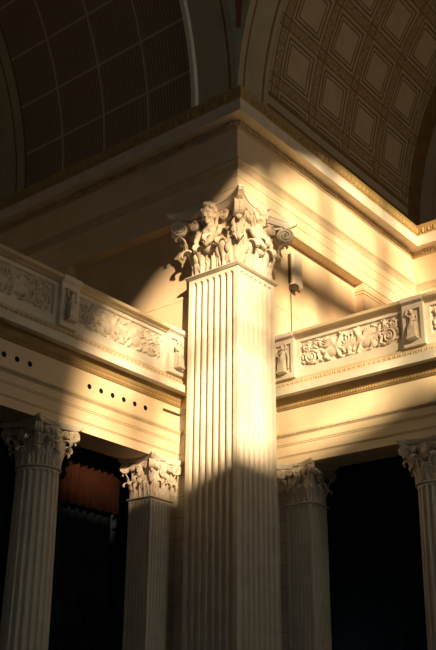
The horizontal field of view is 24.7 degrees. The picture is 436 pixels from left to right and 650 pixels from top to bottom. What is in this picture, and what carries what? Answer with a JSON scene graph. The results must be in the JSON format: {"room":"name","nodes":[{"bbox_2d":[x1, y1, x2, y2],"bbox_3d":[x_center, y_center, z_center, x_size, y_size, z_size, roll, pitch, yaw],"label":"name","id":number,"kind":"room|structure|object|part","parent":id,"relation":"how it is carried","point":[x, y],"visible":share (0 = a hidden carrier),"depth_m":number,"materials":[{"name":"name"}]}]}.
{"room":"grand classical hall","nodes":[
{"label":"grand classical hall","id":0,"kind":"room"},
{"bbox_2d":[0,422,131,649],"bbox_3d":[-8.594,3.341,13.861,4.200,8.000,17.865,-17,-29,35],"label":"wall","id":1,"kind":"structure","parent":0,"point":[113,639],"depth_m":20.23,"materials":[{"name":"black"}]},
{"bbox_2d":[0,0,236,199],"bbox_3d":[-8.422,-10.870,19.546,8.350,9.000,18.000,-17,-29,35],"label":"ceiling","id":2,"kind":"structure","parent":0,"point":[79,79],"depth_m":24.86,"materials":[{"name":"paint"}]},
{"bbox_2d":[58,228,193,409],"bbox_3d":[-3.072,0.598,23.018,7.020,4.235,0.900,-17,-29,35],"label":"wall","id":3,"kind":"structure","parent":0,"point":[148,277],"depth_m":22.13,"materials":[{"name":"paint"}]},
{"bbox_2d":[0,84,240,270],"bbox_3d":[-2.640,-2.808,23.573,8.675,2.470,0.922,-17,-29,35],"label":"entablature","id":4,"kind":"object","parent":3,"relation":"on","point":[117,199],"visible":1,"depth_m":22.98,"materials":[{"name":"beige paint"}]},
{"bbox_3d":[-2.655,-3.256,24.060,8.310,0.160,0.530,-17,-29,35],"label":"bed moulding","id":5,"kind":"part","parent":4,"relation":"part of","materials":[{"name":"beige stone"}]},
{"bbox_3d":[-2.627,-3.520,23.922,8.640,0.285,0.860,-17,-29,35],"label":"cornice","id":6,"kind":"part","parent":4,"relation":"part of","materials":[{"name":"stone"}]},
{"bbox_3d":[-2.622,-3.798,24.016,8.675,0.300,0.895,-17,-29,35],"label":"cornice moulding","id":7,"kind":"part","parent":4,"relation":"part of","materials":[{"name":"beige stone"}]},
{"bbox_3d":[-2.657,-2.360,23.612,8.385,0.240,0.605,-17,-29,35],"label":"architrave moulding","id":8,"kind":"part","parent":4,"relation":"part of","materials":[{"name":"beige stone"}]},
{"bbox_3d":[-2.667,-1.899,23.469,8.310,0.720,0.530,-17,-29,35],"label":"architrave","id":9,"kind":"part","parent":4,"relation":"part of","materials":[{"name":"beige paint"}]},
{"bbox_2d":[166,408,185,649],"bbox_3d":[-1.101,5.647,19.123,1.920,8.100,0.800,-17,-29,35],"label":"wall","id":10,"kind":"structure","parent":0,"point":[176,534],"depth_m":19.07,"materials":[{"name":"stone"}]},
{"bbox_2d":[228,0,250,85],"bbox_3d":[1.130,-11.435,18.037,8.576,8.990,8.576,-17,-29,35],"label":"ceiling","id":11,"kind":"structure","parent":0,"point":[238,9],"depth_m":22.43,"materials":[{"name":"red paint"}]},
{"bbox_2d":[276,414,288,649],"bbox_3d":[1.344,5.774,19.364,0.800,8.100,1.920,-17,-29,35],"label":"wall","id":12,"kind":"structure","parent":0,"point":[281,498],"depth_m":19.21,"materials":[{"name":"stone"}]},
{"bbox_2d":[271,234,391,413],"bbox_3d":[3.028,0.914,23.618,0.900,4.235,7.020,-17,-29,35],"label":"wall","id":13,"kind":"structure","parent":0,"point":[325,296],"depth_m":22.93,"materials":[{"name":"paint"}]},
{"bbox_2d":[287,251,302,291],"bbox_3d":[1.744,-1.165,22.296,0.170,0.930,0.388,-17,-29,35],"label":"loudspeaker","id":14,"kind":"object","parent":13,"relation":"attached to","point":[294,259],"visible":1,"depth_m":22.20,"materials":[{"name":"brown metal"}]},
{"bbox_3d":[1.703,-1.208,22.336,0.080,0.720,0.368,-17,-29,35],"label":"plate","id":15,"kind":"part","parent":14,"relation":"part of","materials":[{"name":"brown metal"}]},
{"bbox_2d":[290,291,291,330],"bbox_3d":[1.602,0.488,21.524,0.023,2.720,0.023,-17,-29,35],"label":"cable","id":16,"kind":"object","parent":14,"relation":"hanging from","point":[290,291],"visible":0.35,"depth_m":21.87,"materials":[{"name":"brown metal"}]},
{"bbox_2d":[294,254,302,285],"bbox_3d":[1.801,-1.236,22.283,0.008,0.690,0.280,-17,-29,35],"label":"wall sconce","id":17,"kind":"object","parent":14,"relation":"attached to","point":[297,258],"depth_m":22.26,"materials":[{"name":"white glass"}]},
{"bbox_2d":[237,85,417,301],"bbox_3d":[2.847,-2.523,24.113,0.922,2.470,8.675,-17,-29,35],"label":"entablature","id":18,"kind":"object","parent":13,"relation":"on","point":[343,224],"visible":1,"depth_m":23.49,"materials":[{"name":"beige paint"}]},
{"bbox_3d":[2.813,-2.972,24.598,0.530,0.160,8.310,-17,-29,35],"label":"bed moulding","id":19,"kind":"part","parent":18,"relation":"part of","materials":[{"name":"beige stone"}]},
{"bbox_3d":[2.800,-1.615,24.007,0.530,0.720,8.310,-17,-29,35],"label":"architrave","id":20,"kind":"part","parent":18,"relation":"part of","materials":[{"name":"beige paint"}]},
{"bbox_3d":[2.810,-2.076,24.150,0.605,0.240,8.385,-17,-29,35],"label":"architrave moulding","id":21,"kind":"part","parent":18,"relation":"part of","materials":[{"name":"beige stone"}]},
{"bbox_3d":[2.845,-3.515,24.554,0.895,0.300,8.675,-17,-29,35],"label":"cornice moulding","id":22,"kind":"part","parent":18,"relation":"part of","materials":[{"name":"beige stone"}]},
{"bbox_2d":[238,0,435,225],"bbox_3d":[10.103,-9.918,21.366,18.016,9.016,8.350,-17,-29,35],"label":"ceiling","id":23,"kind":"structure","parent":0,"point":[356,78],"depth_m":25.69,"materials":[{"name":"paint"}]},
{"bbox_2d":[324,456,427,649],"bbox_3d":[9.913,4.302,15.682,17.865,8.000,4.200,-17,-29,35],"label":"doorway opening","id":24,"kind":"structure","parent":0,"point":[377,601],"depth_m":22.00,"materials":[{"name":"black"}]},
{"bbox_2d":[420,124,435,223],"bbox_3d":[12.842,-8.150,24.348,18.200,10.000,0.450,-17,-29,35],"label":"wall","id":25,"kind":"structure","parent":0,"point":[429,176],"depth_m":28.20,"materials":[{"name":"paint"}]},
{"bbox_2d":[434,181,435,219],"bbox_3d":[12.681,-8.392,24.233,17.100,8.550,0.090,-17,-29,35],"label":"trim","id":26,"kind":"structure","parent":25,"relation":"attached to","point":[435,181],"depth_m":27.78,"materials":[{"name":"paint"}]},
{"bbox_3d":[2.717,0.066,-4.162,59.000,0.200,59.000,-17,-29,35],"label":"floor","id":27,"kind":"structure","parent":0,"visible":0},
{"bbox_2d":[0,412,83,649],"bbox_3d":[-3.157,4.980,16.287,1.149,7.022,1.149,-17,-29,35],"label":"column","id":28,"kind":"structure","parent":27,"relation":"on","point":[39,446],"depth_m":16.69,"materials":[{"name":"stone"}]},
{"bbox_3d":[-3.135,2.537,17.351,0.826,0.048,0.826,-17,-29,35],"label":"neck moulding","id":29,"kind":"part","parent":28,"relation":"part of","materials":[{"name":"stone"}]},
{"bbox_2d":[0,321,183,459],"bbox_3d":[-3.076,1.151,17.922,0.850,1.390,6.572,-17,-29,35],"label":"entablature","id":30,"kind":"object","parent":28,"relation":"on","point":[121,414],"visible":1,"depth_m":18.25,"materials":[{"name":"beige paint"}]},
{"bbox_3d":[-3.107,1.540,17.776,0.780,0.560,6.570,-17,-29,35],"label":"architrave","id":31,"kind":"part","parent":30,"relation":"part of","materials":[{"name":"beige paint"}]},
{"bbox_3d":[-2.767,1.140,17.676,0.031,0.044,6.544,-17,-29,35],"label":"bead moulding","id":32,"kind":"part","parent":30,"relation":"part of","materials":[{"name":"beige stone"}]},
{"bbox_3d":[-2.853,1.159,17.722,0.185,0.100,6.570,-17,-29,35],"label":"architrave moulding","id":33,"kind":"part","parent":30,"relation":"part of","materials":[{"name":"beige stone"}]},
{"bbox_3d":[-2.908,0.568,18.032,0.430,0.230,6.570,-17,-29,35],"label":"bed moulding","id":34,"kind":"part","parent":30,"relation":"part of","materials":[{"name":"stone"}]},
{"bbox_2d":[0,244,187,395],"bbox_3d":[-2.926,-0.174,18.338,0.810,1.405,6.626,-17,-29,35],"label":"parapet","id":35,"kind":"object","parent":30,"relation":"on","point":[40,300],"visible":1,"depth_m":18.60,"materials":[{"name":"stone"}]},
{"bbox_3d":[-3.732,-0.839,17.255,0.079,0.595,2.380,-17,-29,35],"label":"relief panel","id":36,"kind":"part","parent":35,"relation":"part of","materials":[{"name":"stone"}]},
{"bbox_3d":[-2.861,-0.747,18.574,0.520,0.155,6.570,-17,-29,35],"label":"handrail","id":37,"kind":"part","parent":35,"relation":"part of","materials":[{"name":"beige stone"}]},
{"bbox_3d":[-2.894,0.194,18.186,0.455,0.180,6.570,-17,-29,35],"label":"ledge moulding","id":38,"kind":"part","parent":35,"relation":"part of","materials":[{"name":"beige stone"}]},
{"bbox_3d":[-1.864,0.108,19.389,0.079,0.595,2.360,-17,-29,35],"label":"relief panel","id":39,"kind":"part","parent":35,"relation":"part of","materials":[{"name":"stone"}]},
{"bbox_2d":[163,408,179,415],"bbox_3d":[-0.929,1.746,20.018,0.034,0.044,0.502,-17,-29,35],"label":"rod","id":40,"kind":"object","parent":30,"relation":"attached to","point":[163,408],"visible":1,"depth_m":19.99,"materials":[{"name":"brown metal"}]},
{"bbox_2d":[48,443,120,649],"bbox_3d":[-2.704,5.274,17.924,0.280,7.800,2.050,-17,-29,35],"label":"curtain","id":41,"kind":"object","parent":27,"relation":"on","point":[89,481],"visible":0.41,"depth_m":18.65,"materials":[{"name":"red fabric"}]},
{"bbox_2d":[48,499,110,649],"bbox_3d":[-2.766,5.293,17.970,0.120,7.800,2.050,-17,-29,35],"label":"drape","id":42,"kind":"object","parent":41,"relation":"hanging from","point":[82,537],"depth_m":18.48,"materials":[{"name":"black fabric"}]},
{"bbox_2d":[118,451,183,649],"bbox_3d":[-1.350,5.864,18.278,0.984,7.022,0.984,-17,-29,35],"label":"pilaster","id":43,"kind":"object","parent":27,"relation":"on","point":[147,554],"visible":1,"depth_m":18.78,"materials":[{"name":"stone"}]},
{"bbox_3d":[-1.328,3.421,19.342,0.656,0.048,0.656,-17,-29,35],"label":"neck moulding","id":44,"kind":"part","parent":43,"relation":"part of","materials":[{"name":"stone"}]},
{"bbox_2d":[166,184,296,649],"bbox_3d":[0.254,3.332,19.154,2.072,12.391,2.072,-17,-29,35],"label":"pilaster","id":45,"kind":"object","parent":27,"relation":"on","point":[230,591],"visible":1,"depth_m":19.27,"materials":[{"name":"stone"}]},
{"bbox_3d":[0.292,-0.903,20.999,1.433,0.089,1.433,-17,-29,35],"label":"neck moulding","id":46,"kind":"part","parent":45,"relation":"part of","materials":[{"name":"stone"}]},
{"bbox_2d":[277,457,337,649],"bbox_3d":[1.728,6.024,18.581,0.984,7.022,0.984,-17,-29,35],"label":"pilaster","id":47,"kind":"object","parent":27,"relation":"on","point":[307,526],"visible":1,"depth_m":19.09,"materials":[{"name":"stone"}]},
{"bbox_3d":[1.751,3.580,19.645,0.656,0.048,0.656,-17,-29,35],"label":"neck moulding","id":48,"kind":"part","parent":47,"relation":"part of","materials":[{"name":"stone"}]},
{"bbox_2d":[395,433,435,649],"bbox_3d":[3.969,5.350,16.988,1.149,7.022,1.149,-17,-29,35],"label":"column","id":49,"kind":"structure","parent":27,"relation":"on","point":[419,453],"depth_m":17.70,"materials":[{"name":"stone"}]},
{"bbox_2d":[276,360,435,467],"bbox_3d":[3.965,1.517,18.614,6.572,1.390,0.850,-17,-29,35],"label":"entablature","id":50,"kind":"object","parent":49,"relation":"on","point":[357,421],"visible":0.99,"depth_m":19.18,"materials":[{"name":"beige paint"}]},
{"bbox_2d":[275,290,435,398],"bbox_3d":[3.874,0.179,19.007,6.626,1.405,0.810,-17,-29,35],"label":"parapet","id":51,"kind":"object","parent":50,"relation":"on","point":[400,334],"visible":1,"depth_m":19.59,"materials":[{"name":"stone"}]},
{"bbox_3d":[2.604,0.340,19.828,2.360,0.595,0.079,-17,-29,35],"label":"relief panel","id":52,"kind":"part","parent":51,"relation":"part of","materials":[{"name":"stone"}]},
{"bbox_3d":[3.834,0.543,18.848,6.570,0.180,0.455,-17,-29,35],"label":"ledge moulding","id":53,"kind":"part","parent":51,"relation":"part of","materials":[{"name":"beige stone"}]},
{"bbox_3d":[3.823,-0.400,19.232,6.570,0.155,0.520,-17,-29,35],"label":"handrail","id":54,"kind":"part","parent":51,"relation":"part of","materials":[{"name":"beige stone"}]},
{"bbox_3d":[4.938,-0.389,18.108,2.380,0.595,0.079,-17,-29,35],"label":"relief panel","id":55,"kind":"part","parent":51,"relation":"part of","materials":[{"name":"stone"}]},
{"bbox_3d":[3.712,1.476,18.314,6.544,0.044,0.031,-17,-29,35],"label":"bead moulding","id":56,"kind":"part","parent":50,"relation":"part of","materials":[{"name":"beige stone"}]},
{"bbox_3d":[3.839,0.918,18.696,6.570,0.230,0.430,-17,-29,35],"label":"bed moulding","id":57,"kind":"part","parent":50,"relation":"part of","materials":[{"name":"stone"}]},
{"bbox_3d":[3.785,1.503,18.375,6.570,0.100,0.185,-17,-29,35],"label":"architrave moulding","id":58,"kind":"part","parent":50,"relation":"part of","materials":[{"name":"beige stone"}]},
{"bbox_3d":[3.984,1.908,18.473,6.570,0.560,0.780,-17,-29,35],"label":"architrave","id":59,"kind":"part","parent":50,"relation":"part of","materials":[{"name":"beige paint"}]},
{"bbox_3d":[3.991,2.907,18.052,0.826,0.048,0.826,-17,-29,35],"label":"neck moulding","id":60,"kind":"part","parent":49,"relation":"part of","materials":[{"name":"stone"}]},
{"bbox_3d":[-11.173,2.329,17.012,0.600,12.330,18.500,-17,-29,35],"label":"wall","id":61,"kind":"structure","parent":0,"visible":0},
{"bbox_2d":[0,199,1,237],"bbox_3d":[-11.033,-4.582,19.674,0.922,2.470,18.100,-17,-29,35],"label":"entablature","id":62,"kind":"object","parent":61,"relation":"on","point":[0,199],"visible":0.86,"depth_m":25.75,"materials":[{"name":"beige paint"}]},
{"bbox_3d":[11.920,3.527,19.284,18.500,12.330,0.600,-17,-29,35],"label":"wall","id":63,"kind":"structure","parent":0,"visible":0},
{"bbox_2d":[413,219,435,294],"bbox_3d":[11.975,-3.388,21.937,18.100,2.470,0.922,-17,-29,35],"label":"entablature","id":64,"kind":"object","parent":63,"relation":"on","point":[424,254],"visible":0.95,"depth_m":26.63,"materials":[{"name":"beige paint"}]},
{"bbox_3d":[12.000,-4.105,22.276,18.100,0.285,0.860,-17,-29,35],"label":"cornice","id":65,"kind":"part","parent":64,"relation":"part of","materials":[{"name":"stone"}]},
{"bbox_3d":[12.102,-3.881,22.319,18.100,0.160,0.530,-17,-29,35],"label":"bed moulding","id":66,"kind":"part","parent":64,"relation":"part of","materials":[{"name":"beige stone"}]},
{"bbox_3d":[12.070,-2.976,21.893,18.100,0.240,0.605,-17,-29,35],"label":"architrave moulding","id":67,"kind":"part","parent":64,"relation":"part of","materials":[{"name":"beige stone"}]},
{"bbox_3d":[12.090,-2.524,21.728,18.100,0.720,0.530,-17,-29,35],"label":"architrave","id":68,"kind":"part","parent":64,"relation":"part of","materials":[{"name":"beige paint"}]},
{"bbox_3d":[11.992,-4.379,22.380,18.100,0.300,0.895,-17,-29,35],"label":"cornice moulding","id":69,"kind":"part","parent":64,"relation":"part of","materials":[{"name":"beige stone"}]}
]}

